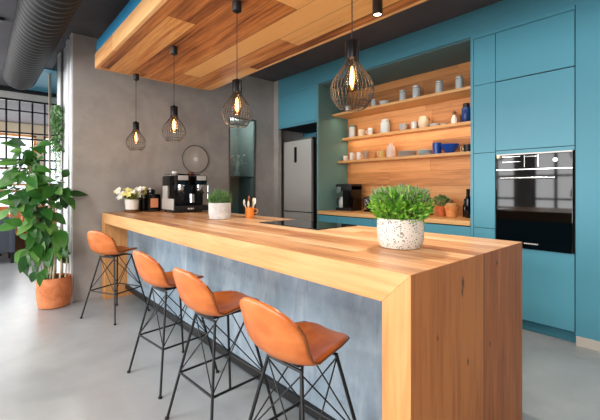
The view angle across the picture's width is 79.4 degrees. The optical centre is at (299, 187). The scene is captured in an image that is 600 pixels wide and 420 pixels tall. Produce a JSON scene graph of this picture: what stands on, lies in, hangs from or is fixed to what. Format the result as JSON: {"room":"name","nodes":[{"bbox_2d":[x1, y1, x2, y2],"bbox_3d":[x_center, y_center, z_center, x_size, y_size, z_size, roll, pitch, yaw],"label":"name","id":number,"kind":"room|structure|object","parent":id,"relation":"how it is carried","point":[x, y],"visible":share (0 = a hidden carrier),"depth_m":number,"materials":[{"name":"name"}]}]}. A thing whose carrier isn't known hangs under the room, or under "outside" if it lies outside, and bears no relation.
{"room":"kitchen","nodes":[
{"label":"kitchen","id":0,"kind":"room"},
{"bbox_2d":[0,121,55,224],"bbox_3d":[-8.018,-0.225,9.330,8.050,2.990,0.200,0,0,-42],"label":"wall","id":1,"kind":"structure","parent":0,"point":[39,129],"depth_m":9.79,"materials":[{"name":"beige paint"}]},
{"bbox_2d":[0,133,35,216],"bbox_3d":[-8.111,-0.330,9.247,2.200,2.200,0.080,0,0,-42],"label":"window","id":2,"kind":"structure","parent":1,"relation":"in","point":[1,134],"depth_m":9.72,"materials":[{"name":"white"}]},
{"bbox_2d":[0,90,56,103],"bbox_3d":[-4.974,-1.585,6.217,7.650,0.110,0.100,0,0,-42],"label":"wall header","id":3,"kind":"structure","parent":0,"point":[7,94],"depth_m":6.32,"materials":[{"name":"paint"}]},
{"bbox_2d":[0,97,56,178],"bbox_3d":[-6.109,-0.840,5.184,4.380,1.380,0.030,0,0,-42],"label":"screen","id":4,"kind":"object","parent":3,"relation":"hanging from","point":[2,98],"visible":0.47,"depth_m":6.34,"materials":[{"name":"black metal"}]},
{"bbox_2d":[0,85,56,97],"bbox_3d":[-4.954,-1.680,6.194,7.650,0.080,0.120,0,0,-42],"label":"trim","id":5,"kind":"structure","parent":3,"relation":"attached to","point":[2,87],"depth_m":6.29,"materials":[{"name":"black"}]},
{"bbox_2d":[27,68,56,93],"bbox_3d":[-2.966,-1.709,6.828,3.740,0.018,1.540,0,0,-42],"label":"ceiling panel","id":6,"kind":"object","parent":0,"point":[41,85],"depth_m":5.85,"materials":[{"name":"teal paint"}]},
{"bbox_2d":[63,47,65,272],"bbox_3d":[-2.734,-0.225,4.569,0.400,2.990,0.900,0,0,-42],"label":"wall","id":7,"kind":"structure","parent":0,"point":[64,50],"depth_m":4.47,"materials":[{"name":"white paint"}]},
{"bbox_2d":[49,105,64,202],"bbox_3d":[-2.994,-0.724,4.465,0.182,1.910,0.224,0,0,-42],"label":"hanging plant","id":8,"kind":"object","parent":7,"relation":"hanging from","point":[57,126],"visible":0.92,"depth_m":4.44,"materials":[{"name":"green plant"}]},
{"bbox_2d":[61,50,62,272],"bbox_3d":[-2.991,-0.225,4.541,0.020,2.990,0.040,0,0,-42],"label":"trim","id":9,"kind":"structure","parent":7,"relation":"attached to","point":[61,50],"depth_m":4.53,"materials":[{"name":"white paint"}]},
{"bbox_2d":[57,33,72,301],"bbox_3d":[-2.861,-0.225,4.392,0.025,2.990,0.995,0,0,-42],"label":"trim","id":10,"kind":"structure","parent":7,"relation":"attached to","point":[69,43],"depth_m":4.20,"materials":[{"name":"white paint"}]},
{"bbox_2d":[73,33,302,301],"bbox_3d":[-1.387,-0.225,5.342,3.460,2.990,0.460,0,0,-42],"label":"wall","id":11,"kind":"structure","parent":0,"point":[106,104],"depth_m":4.49,"materials":[{"name":"paint"}]},
{"bbox_2d":[182,145,208,172],"bbox_3d":[-1.436,-0.390,4.971,0.388,0.388,0.020,0,0,-42],"label":"wall ornament","id":12,"kind":"object","parent":11,"relation":"attached to","point":[195,159],"visible":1,"depth_m":4.96,"materials":[{"name":"silver metal"}]},
{"bbox_2d":[230,176,252,177],"bbox_3d":[-1.038,-0.163,5.673,0.450,0.015,0.430,0,0,-42],"label":"glass shelf","id":13,"kind":"object","parent":11,"relation":"attached to","point":[230,176],"visible":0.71,"depth_m":5.60,"materials":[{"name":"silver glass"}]},
{"bbox_2d":[232,155,246,175],"bbox_3d":[-0.970,-0.349,5.649,0.249,0.358,0.140,0,0,-42],"label":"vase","id":14,"kind":"object","parent":13,"relation":"on","point":[237,173],"visible":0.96,"depth_m":5.62,"materials":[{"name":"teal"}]},
{"bbox_2d":[229,116,255,214],"bbox_3d":[-0.878,-0.110,5.493,0.474,1.884,0.032,0,0,-42],"label":"trim","id":15,"kind":"structure","parent":11,"relation":"attached to","point":[254,121],"depth_m":5.63,"materials":[{"name":"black metal"}]},
{"bbox_2d":[239,121,253,213],"bbox_3d":[-1.035,-0.110,5.669,0.449,1.860,0.440,0,0,-42],"label":"wall","id":16,"kind":"structure","parent":11,"relation":"attached to","point":[246,135],"depth_m":5.80,"materials":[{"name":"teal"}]},
{"bbox_2d":[274,81,280,217],"bbox_3d":[-0.366,-0.225,5.864,0.060,2.990,0.119,0,0,-42],"label":"trim","id":17,"kind":"structure","parent":11,"relation":"attached to","point":[277,133],"depth_m":5.83,"materials":[{"name":"paint"}]},
{"bbox_2d":[230,125,238,213],"bbox_3d":[-1.192,-0.110,5.844,0.510,1.920,0.030,0,0,-42],"label":"wall","id":18,"kind":"structure","parent":0,"point":[234,132],"depth_m":5.93,"materials":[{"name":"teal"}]},
{"bbox_2d":[0,0,501,125],"bbox_3d":[-2.867,-1.770,3.741,8.300,0.100,15.800,0,0,-42],"label":"ceiling","id":19,"kind":"structure","parent":0,"point":[91,18],"depth_m":3.96,"materials":[{"name":"black paint"}]},
{"bbox_2d":[2,0,81,89],"bbox_3d":[-0.881,-1.506,1.619,0.396,0.428,8.610,0,0,-42],"label":"ventilation duct","id":20,"kind":"object","parent":19,"relation":"hanging from","point":[38,26],"visible":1,"depth_m":3.23,"materials":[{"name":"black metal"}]},
{"bbox_2d":[95,0,426,89],"bbox_3d":[0.292,-1.484,2.042,1.325,0.469,5.860,0,0,-42],"label":"ceiling panel","id":21,"kind":"object","parent":19,"relation":"hanging from","point":[217,45],"visible":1,"depth_m":2.99,"materials":[{"name":"brown wood"}]},
{"bbox_2d":[126,73,145,150],"bbox_3d":[-1.808,-0.830,3.981,0.205,0.840,0.205,0,0,-42],"label":"pendant lamp","id":22,"kind":"object","parent":21,"relation":"hanging from","point":[135,75],"visible":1,"depth_m":3.96,"materials":[{"name":"black metal"}]},
{"bbox_2d":[162,46,185,141],"bbox_3d":[-1.119,-0.830,3.209,0.205,0.840,0.205,0,0,-42],"label":"pendant lamp","id":23,"kind":"object","parent":21,"relation":"hanging from","point":[173,49],"visible":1,"depth_m":3.19,"materials":[{"name":"black metal"}]},
{"bbox_2d":[221,0,251,127],"bbox_3d":[-0.424,-0.830,2.429,0.205,0.840,0.205,0,0,-42],"label":"pendant lamp","id":24,"kind":"object","parent":21,"relation":"hanging from","point":[236,4],"visible":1,"depth_m":2.40,"materials":[{"name":"black metal"}]},
{"bbox_2d":[330,0,373,110],"bbox_3d":[0.242,-0.809,1.682,0.204,0.882,0.205,0,0,-42],"label":"pendant lamp","id":25,"kind":"object","parent":21,"relation":"hanging from","point":[352,45],"visible":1,"depth_m":1.66,"materials":[{"name":"black metal"}]},
{"bbox_2d":[372,0,382,16],"bbox_3d":[0.512,-1.194,2.386,0.066,0.108,0.066,0,0,-42],"label":"ceiling spotlight","id":26,"kind":"object","parent":21,"relation":"attached to","point":[377,5],"visible":1,"depth_m":2.36,"materials":[{"name":"black metal"}]},
{"bbox_2d":[0,252,599,419],"bbox_3d":[-2.867,1.320,3.741,8.300,0.100,15.800,0,0,-42],"label":"floor","id":27,"kind":"structure","parent":0,"point":[56,364],"depth_m":2.52,"materials":[{"name":"grey concrete"}]},
{"bbox_2d":[0,217,14,262],"bbox_3d":[-5.253,0.880,6.102,0.660,0.780,0.660,0,0,-42],"label":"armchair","id":28,"kind":"object","parent":27,"relation":"on","point":[7,238],"visible":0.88,"depth_m":6.02,"materials":[{"name":"grey"}]},
{"bbox_2d":[0,205,56,255],"bbox_3d":[-6.137,0.820,6.432,3.400,0.900,0.470,0,0,-42],"label":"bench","id":29,"kind":"object","parent":27,"relation":"on","point":[20,244],"visible":0.15,"depth_m":7.13,"materials":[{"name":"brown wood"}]},
{"bbox_2d":[0,138,86,309],"bbox_3d":[-2.768,0.385,3.796,0.843,1.770,0.608,0,0,-9],"label":"potted plant","id":30,"kind":"object","parent":27,"relation":"on","point":[52,291],"visible":1,"depth_m":3.73,"materials":[{"name":"plant"}]},
{"bbox_2d":[48,74,50,271],"bbox_3d":[-3.752,-0.225,5.417,0.030,2.990,0.040,0,0,-42],"label":"trim","id":31,"kind":"structure","parent":27,"relation":"on","point":[49,75],"depth_m":5.41,"materials":[{"name":"beige paint"}]},
{"bbox_2d":[80,230,149,324],"bbox_3d":[-1.847,0.837,3.596,0.474,0.866,0.468,0,0,22],"label":"bar stool","id":32,"kind":"object","parent":27,"relation":"on","point":[99,242],"visible":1,"depth_m":3.47,"materials":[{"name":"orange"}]},
{"bbox_2d":[127,250,218,398],"bbox_3d":[-0.882,0.837,2.467,0.474,0.866,0.468,0,0,42],"label":"bar stool","id":33,"kind":"object","parent":27,"relation":"on","point":[149,269],"visible":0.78,"depth_m":2.33,"materials":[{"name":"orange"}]},
{"bbox_2d":[165,268,278,419],"bbox_3d":[-0.438,0.837,1.953,0.468,0.866,0.474,0,0,-45],"label":"bar stool","id":34,"kind":"object","parent":27,"relation":"on","point":[195,294],"visible":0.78,"depth_m":1.85,"materials":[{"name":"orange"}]},
{"bbox_2d":[239,297,355,419],"bbox_3d":[-0.002,0.837,1.457,0.468,0.866,0.474,0,0,-45],"label":"bar stool","id":35,"kind":"object","parent":27,"relation":"on","point":[287,342],"visible":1,"depth_m":1.34,"materials":[{"name":"leather"}]},
{"bbox_2d":[284,137,315,220],"bbox_3d":[0.152,0.237,5.793,0.542,2.005,0.645,0,0,-42],"label":"fridge","id":36,"kind":"object","parent":27,"relation":"on","point":[299,154],"visible":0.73,"depth_m":5.55,"materials":[{"name":"silver metal"}]},
{"bbox_2d":[102,210,521,419],"bbox_3d":[-0.553,0.780,3.050,1.096,0.980,3.992,0,0,-42],"label":"kitchen island","id":37,"kind":"object","parent":27,"relation":"on","point":[434,329],"visible":0.7,"depth_m":1.70,"materials":[{"name":"brown wood"}]},
{"bbox_2d":[102,210,520,300],"bbox_3d":[-0.553,0.347,3.050,1.096,0.115,3.990,0,0,-42],"label":"island countertop","id":38,"kind":"structure","parent":37,"relation":"on","point":[351,259],"depth_m":1.85,"materials":[{"name":"brown wood"}]},
{"bbox_2d":[113,186,150,211],"bbox_3d":[-1.977,0.136,4.274,0.343,0.308,0.380,0,0,15],"label":"potted flowers","id":39,"kind":"object","parent":38,"relation":"on","point":[131,196],"visible":0.99,"depth_m":4.20,"materials":[{"name":"white"}]},
{"bbox_2d":[138,197,142,211],"bbox_3d":[-1.950,0.150,4.384,0.072,0.280,0.072,0,0,-42],"label":"glass bottle","id":40,"kind":"object","parent":38,"relation":"on","point":[140,199],"visible":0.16,"depth_m":4.36,"materials":[{"name":"black glass"}]},
{"bbox_2d":[143,189,160,211],"bbox_3d":[-1.815,0.155,4.409,0.150,0.270,0.203,0,0,-42],"label":"bottle","id":41,"kind":"object","parent":38,"relation":"on","point":[151,201],"visible":0.92,"depth_m":4.34,"materials":[{"name":"black glass"}]},
{"bbox_2d":[162,173,208,212],"bbox_3d":[-1.371,0.063,4.312,0.437,0.455,0.440,0,0,-42],"label":"espresso machine","id":42,"kind":"object","parent":38,"relation":"on","point":[180,192],"visible":0.99,"depth_m":4.23,"materials":[{"name":"black"}]},
{"bbox_2d":[162,205,207,211],"bbox_3d":[-1.380,0.242,4.343,0.410,0.064,0.381,0,0,-42],"label":"drip tray","id":43,"kind":"object","parent":42,"relation":"on","point":[174,208],"depth_m":4.20,"materials":[{"name":"black"}]},
{"bbox_2d":[205,187,233,219],"bbox_3d":[-0.741,0.140,3.316,0.262,0.300,0.261,0,0,-42],"label":"potted grass","id":44,"kind":"object","parent":38,"relation":"on","point":[218,209],"depth_m":3.25,"materials":[{"name":"plant"}]},
{"bbox_2d":[208,202,230,219],"bbox_3d":[-0.738,0.214,3.321,0.202,0.152,0.202,0,0,-42],"label":"pot","id":45,"kind":"object","parent":44,"relation":"attached to","point":[216,210],"depth_m":3.24,"materials":[{"name":"white ceramic"}]},
{"bbox_2d":[245,207,257,217],"bbox_3d":[-0.472,0.240,3.463,0.102,0.100,0.100,0,0,-42],"label":"utensil cup","id":46,"kind":"object","parent":38,"relation":"on","point":[249,212],"visible":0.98,"depth_m":3.43,"materials":[{"name":"orange ceramic"}]},
{"bbox_2d":[259,219,356,229],"bbox_3d":[0.050,0.287,2.844,0.420,0.006,0.680,0,0,-42],"label":"induction hob","id":47,"kind":"object","parent":38,"relation":"in","point":[307,224],"visible":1,"depth_m":2.77,"materials":[{"name":"black glass"}]},
{"bbox_2d":[366,183,437,249],"bbox_3d":[0.487,0.133,1.757,0.340,0.314,0.325,0,0,-42],"label":"potted herb","id":48,"kind":"object","parent":38,"relation":"on","point":[397,229],"visible":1,"depth_m":1.67,"materials":[{"name":"plant"}]},
{"bbox_2d":[377,218,423,249],"bbox_3d":[0.488,0.218,1.759,0.222,0.143,0.222,0,0,-42],"label":"pot","id":49,"kind":"object","parent":48,"relation":"attached to","point":[392,233],"depth_m":1.67,"materials":[{"name":"stone"}]},
{"bbox_2d":[316,134,316,220],"bbox_3d":[0.479,0.240,5.436,0.550,2.060,0.123,0,0,-42],"label":"panel","id":50,"kind":"object","parent":27,"relation":"on","point":[316,134],"visible":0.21,"depth_m":5.29,"materials":[{"name":"grey metal"}]},
{"bbox_2d":[319,214,336,222],"bbox_3d":[0.611,0.823,5.197,0.630,0.895,0.345,0,0,-42],"label":"base cabinet","id":51,"kind":"object","parent":27,"relation":"on","point":[323,218],"visible":0.17,"depth_m":4.98,"materials":[{"name":"teal wood"}]},
{"bbox_2d":[318,210,470,225],"bbox_3d":[1.195,0.352,4.531,0.645,0.045,2.117,0,0,-42],"label":"countertop","id":52,"kind":"structure","parent":51,"relation":"on","point":[459,220],"depth_m":4.11,"materials":[{"name":"brown wood"}]},
{"bbox_2d":[336,184,361,210],"bbox_3d":[0.693,0.140,5.215,0.245,0.380,0.312,0,0,-42],"label":"coffee maker","id":53,"kind":"object","parent":52,"relation":"on","point":[351,200],"visible":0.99,"depth_m":5.11,"materials":[{"name":"black"}]},
{"bbox_2d":[363,196,371,211],"bbox_3d":[0.939,0.225,4.951,0.156,0.210,0.148,0,0,-42],"label":"canister","id":54,"kind":"object","parent":52,"relation":"on","point":[366,200],"visible":0.74,"depth_m":4.89,"materials":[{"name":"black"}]},
{"bbox_2d":[432,193,449,215],"bbox_3d":[1.633,0.200,4.174,0.211,0.261,0.216,0,0,-42],"label":"potted herb","id":55,"kind":"object","parent":52,"relation":"on","point":[440,210],"visible":0.92,"depth_m":4.14,"materials":[{"name":"ceramic"}]},
{"bbox_2d":[435,206,445,215],"bbox_3d":[1.635,0.273,4.177,0.136,0.115,0.136,0,0,-42],"label":"pot","id":56,"kind":"object","parent":55,"relation":"attached to","point":[440,210],"depth_m":4.13,"materials":[{"name":"ceramic"}]},
{"bbox_2d":[444,200,458,217],"bbox_3d":[1.685,0.233,4.015,0.160,0.195,0.160,0,0,-42],"label":"jar","id":57,"kind":"object","parent":52,"relation":"on","point":[451,209],"visible":0.99,"depth_m":3.96,"materials":[{"name":"brown ceramic"}]},
{"bbox_2d":[463,199,464,216],"bbox_3d":[1.842,0.228,4.034,0.048,0.205,0.048,0,0,-42],"label":"glass bottle","id":58,"kind":"object","parent":52,"relation":"on","point":[464,199],"visible":0.58,"depth_m":4.02,"materials":[{"name":"black glass"}]},
{"bbox_2d":[465,189,470,217],"bbox_3d":[1.829,0.172,3.929,0.060,0.315,0.060,0,0,-42],"label":"glass bottle","id":59,"kind":"object","parent":52,"relation":"on","point":[468,198],"visible":0.94,"depth_m":3.90,"materials":[{"name":"black glass"}]},
{"bbox_2d":[317,83,347,220],"bbox_3d":[0.493,-0.102,5.344,0.651,2.744,0.030,0,0,-42],"label":"panel","id":60,"kind":"object","parent":27,"relation":"on","point":[331,149],"visible":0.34,"depth_m":5.27,"materials":[{"name":"teal"}]},
{"bbox_2d":[337,216,373,226],"bbox_3d":[0.925,0.823,4.845,0.630,0.895,0.600,0,0,-42],"label":"base cabinet","id":61,"kind":"object","parent":27,"relation":"on","point":[360,221],"visible":0.18,"depth_m":4.61,"materials":[{"name":"teal wood"}]},
{"bbox_2d":[373,218,376,226],"bbox_3d":[1.325,0.823,4.397,0.630,0.895,0.600,0,0,-42],"label":"base cabinet","id":62,"kind":"object","parent":27,"relation":"on","point":[374,219],"visible":0.08,"depth_m":4.39,"materials":[{"name":"teal wood"}]},
{"bbox_2d":[424,222,470,236],"bbox_3d":[1.715,0.823,3.959,0.630,0.895,0.572,0,0,-42],"label":"base cabinet","id":63,"kind":"object","parent":27,"relation":"on","point":[460,230],"visible":0.1,"depth_m":3.71,"materials":[{"name":"teal wood"}]},
{"bbox_2d":[471,30,495,238],"bbox_3d":[1.988,-0.102,3.667,0.651,2.745,0.228,0,0,-42],"label":"tall cabinet","id":64,"kind":"object","parent":27,"relation":"on","point":[483,46],"visible":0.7,"depth_m":3.44,"materials":[{"name":"teal"}]},
{"bbox_2d":[495,5,575,342],"bbox_3d":[2.264,-0.102,3.358,0.650,2.745,0.600,0,0,-42],"label":"tall cabinet","id":65,"kind":"object","parent":27,"relation":"on","point":[536,56],"visible":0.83,"depth_m":3.08,"materials":[{"name":"teal"}]},
{"bbox_2d":[496,150,573,253],"bbox_3d":[2.204,0.117,3.305,0.611,0.841,0.574,0,0,-42],"label":"oven","id":66,"kind":"object","parent":65,"relation":"in","point":[535,190],"visible":0.97,"depth_m":3.10,"materials":[{"name":"black glass"}]},
{"bbox_2d":[303,132,316,137],"bbox_3d":[0.142,-0.225,6.424,0.238,2.990,15.800,0,0,-42],"label":"wall","id":67,"kind":"structure","parent":0,"point":[305,135],"depth_m":6.22,"materials":[{"name":"teal paint"}]},
{"bbox_2d":[278,84,316,133],"bbox_3d":[0.189,-1.202,5.686,0.650,0.544,0.883,0,0,-42],"label":"upper cabinet","id":68,"kind":"object","parent":67,"relation":"attached to","point":[297,110],"visible":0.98,"depth_m":5.49,"materials":[{"name":"teal wood"}]},
{"bbox_2d":[348,61,470,215],"bbox_3d":[1.443,-0.091,4.752,0.020,2.722,2.117,0,0,-42],"label":"backing","id":69,"kind":"object","parent":67,"relation":"attached to","point":[450,177],"visible":0.43,"depth_m":4.65,"materials":[{"name":"brown wood"}]},
{"bbox_2d":[319,38,470,92],"bbox_3d":[1.216,-1.463,4.549,0.630,0.022,2.117,0,0,-42],"label":"panel","id":70,"kind":"object","parent":69,"relation":"attached to","point":[459,52],"visible":0.71,"depth_m":4.30,"materials":[{"name":"teal"}]},
{"bbox_2d":[332,86,470,118],"bbox_3d":[1.307,-1.059,4.631,0.345,0.032,2.113,0,0,-42],"label":"wall shelf","id":71,"kind":"object","parent":69,"relation":"attached to","point":[464,92],"visible":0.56,"depth_m":4.48,"materials":[{"name":"brown wood"}]},
{"bbox_2d":[371,99,376,105],"bbox_3d":[1.013,-1.141,4.949,0.070,0.132,0.070,0,0,3],"label":"glass jar","id":72,"kind":"object","parent":71,"relation":"on","point":[373,101],"visible":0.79,"depth_m":4.92,"materials":[{"name":"white"}]},
{"bbox_2d":[379,100,389,103],"bbox_3d":[1.125,-1.107,4.794,0.150,0.065,0.150,0,0,-42],"label":"glass bowl","id":73,"kind":"object","parent":71,"relation":"on","point":[383,101],"visible":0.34,"depth_m":4.74,"materials":[{"name":"white"}]},
{"bbox_2d":[399,90,405,99],"bbox_3d":[1.303,-1.153,4.579,0.084,0.157,0.084,0,0,3],"label":"glass jar","id":74,"kind":"object","parent":71,"relation":"on","point":[402,94],"visible":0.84,"depth_m":4.54,"materials":[{"name":"white"}]},
{"bbox_2d":[412,85,420,97],"bbox_3d":[1.430,-1.161,4.437,0.096,0.172,0.096,0,0,3],"label":"glass jar","id":75,"kind":"object","parent":71,"relation":"on","point":[416,89],"visible":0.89,"depth_m":4.40,"materials":[{"name":"white"}]},
{"bbox_2d":[435,80,442,92],"bbox_3d":[1.626,-1.159,4.217,0.084,0.167,0.084,0,0,3],"label":"glass jar","id":76,"kind":"object","parent":71,"relation":"on","point":[439,84],"visible":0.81,"depth_m":4.18,"materials":[{"name":"white"}]},
{"bbox_2d":[455,76,463,88],"bbox_3d":[1.783,-1.159,4.041,0.080,0.167,0.080,0,0,3],"label":"glass jar","id":77,"kind":"object","parent":71,"relation":"on","point":[459,79],"visible":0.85,"depth_m":4.01,"materials":[{"name":"white"}]},
{"bbox_2d":[338,151,470,163],"bbox_3d":[1.350,-0.379,4.669,0.230,0.034,2.113,0,0,-42],"label":"wall shelf","id":78,"kind":"object","parent":69,"relation":"attached to","point":[466,153],"visible":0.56,"depth_m":4.51,"materials":[{"name":"brown wood"}]},
{"bbox_2d":[349,153,354,159],"bbox_3d":[0.772,-0.454,5.295,0.068,0.115,0.101,0,0,-42],"label":"cup","id":79,"kind":"object","parent":78,"relation":"on","point":[352,157],"visible":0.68,"depth_m":5.28,"materials":[{"name":"white ceramic"}]},
{"bbox_2d":[356,152,361,158],"bbox_3d":[0.858,-0.451,5.198,0.068,0.110,0.101,0,0,-42],"label":"cup","id":80,"kind":"object","parent":78,"relation":"on","point":[358,154],"visible":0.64,"depth_m":5.18,"materials":[{"name":"white ceramic"}]},
{"bbox_2d":[363,151,368,158],"bbox_3d":[0.937,-0.457,5.110,0.084,0.122,0.084,0,0,-42],"label":"tumbler","id":81,"kind":"object","parent":78,"relation":"on","point":[365,153],"visible":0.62,"depth_m":5.08,"materials":[{"name":"beige"}]},
{"bbox_2d":[371,152,376,157],"bbox_3d":[1.024,-0.440,5.013,0.092,0.088,0.092,0,0,-42],"label":"cup","id":82,"kind":"object","parent":78,"relation":"on","point":[373,154],"visible":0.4,"depth_m":4.98,"materials":[{"name":"brown ceramic"}]},
{"bbox_2d":[377,149,385,157],"bbox_3d":[1.113,-0.459,4.919,0.103,0.125,0.117,0,0,-4],"label":"sugar pot","id":83,"kind":"object","parent":78,"relation":"on","point":[381,152],"visible":0.86,"depth_m":4.88,"materials":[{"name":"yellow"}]},
{"bbox_2d":[386,143,395,156],"bbox_3d":[1.210,-0.493,4.804,0.120,0.195,0.120,0,0,-42],"label":"vase","id":84,"kind":"object","parent":78,"relation":"on","point":[391,151],"visible":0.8,"depth_m":4.76,"materials":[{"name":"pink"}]},
{"bbox_2d":[432,143,441,153],"bbox_3d":[1.639,-0.464,4.322,0.104,0.135,0.104,0,0,-42],"label":"tumbler","id":85,"kind":"object","parent":78,"relation":"on","point":[436,147],"visible":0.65,"depth_m":4.28,"materials":[{"name":"blue"}]},
{"bbox_2d":[441,143,458,152],"bbox_3d":[1.742,-0.449,4.199,0.204,0.105,0.204,0,0,-42],"label":"bowl","id":86,"kind":"object","parent":78,"relation":"on","point":[450,147],"visible":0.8,"depth_m":4.14,"materials":[{"name":"blue ceramic"}]},
{"bbox_2d":[461,144,470,151],"bbox_3d":[1.881,-0.439,4.060,0.092,0.085,0.112,0,0,-8],"label":"mug","id":87,"kind":"object","parent":78,"relation":"on","point":[467,147],"visible":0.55,"depth_m":4.02,"materials":[{"name":"black ceramic"}]},
{"bbox_2d":[342,121,470,140],"bbox_3d":[1.387,-0.725,4.702,0.130,0.036,2.113,0,0,-42],"label":"wall shelf","id":88,"kind":"object","parent":69,"relation":"attached to","point":[467,123],"visible":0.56,"depth_m":4.60,"materials":[{"name":"brown wood"}]},
{"bbox_2d":[347,125,355,136],"bbox_3d":[0.777,-0.833,5.398,0.108,0.180,0.136,0,0,-9],"label":"glass carafe","id":89,"kind":"object","parent":88,"relation":"on","point":[352,128],"visible":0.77,"depth_m":5.34,"materials":[{"name":"white"}]},
{"bbox_2d":[358,129,365,135],"bbox_3d":[0.902,-0.792,5.255,0.112,0.098,0.092,0,0,15],"label":"mug","id":90,"kind":"object","parent":88,"relation":"on","point":[360,131],"visible":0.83,"depth_m":5.22,"materials":[{"name":"beige ceramic"}]},
{"bbox_2d":[366,128,372,134],"bbox_3d":[1.000,-0.793,5.146,0.080,0.100,0.103,0,0,-11],"label":"mug","id":91,"kind":"object","parent":88,"relation":"on","point":[370,130],"visible":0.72,"depth_m":5.10,"materials":[{"name":"white ceramic"}]},
{"bbox_2d":[381,119,389,132],"bbox_3d":[1.169,-0.838,4.948,0.128,0.190,0.128,0,0,-42],"label":"storage jar","id":92,"kind":"object","parent":88,"relation":"on","point":[385,123],"visible":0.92,"depth_m":4.89,"materials":[{"name":"white ceramic"}]},
{"bbox_2d":[411,121,417,128],"bbox_3d":[1.462,-0.790,4.619,0.088,0.095,0.088,0,0,-42],"label":"cup","id":93,"kind":"object","parent":88,"relation":"on","point":[414,124],"visible":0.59,"depth_m":4.58,"materials":[{"name":"white ceramic"}]},
{"bbox_2d":[418,116,430,127],"bbox_3d":[1.549,-0.816,4.513,0.132,0.145,0.151,0,0,-5],"label":"pitcher","id":94,"kind":"object","parent":88,"relation":"on","point":[423,121],"visible":0.88,"depth_m":4.47,"materials":[{"name":"beige ceramic"}]},
{"bbox_2d":[451,111,456,122],"bbox_3d":[1.808,-0.818,4.231,0.076,0.150,0.076,0,0,-42],"label":"glass bottle","id":95,"kind":"object","parent":88,"relation":"on","point":[454,118],"visible":0.87,"depth_m":4.21,"materials":[{"name":"white glass"}]},
{"bbox_2d":[461,103,470,121],"bbox_3d":[1.893,-0.851,4.113,0.100,0.215,0.100,0,0,-42],"label":"storage jar","id":96,"kind":"object","parent":88,"relation":"on","point":[466,110],"visible":0.88,"depth_m":4.08,"materials":[{"name":"blue ceramic"}]},
{"bbox_2d":[576,0,599,340],"bbox_3d":[3.697,-0.225,1.752,0.650,2.990,3.695,0,0,-42],"label":"wall","id":97,"kind":"structure","parent":0,"point":[587,11],"depth_m":2.85,"materials":[{"name":"teal paint"}]},
{"bbox_2d":[278,0,575,95],"bbox_3d":[1.181,-1.597,4.573,0.650,0.245,3.865,0,0,-42],"label":"soffit","id":98,"kind":"structure","parent":97,"relation":"attached to","point":[503,13],"depth_m":3.79,"materials":[{"name":"teal paint"}]},
{"bbox_2d":[576,336,599,351],"bbox_3d":[3.451,1.232,1.530,0.012,0.075,3.690,0,0,-42],"label":"baseboard","id":99,"kind":"structure","parent":97,"relation":"attached to","point":[591,344],"depth_m":2.84,"materials":[{"name":"grey"}]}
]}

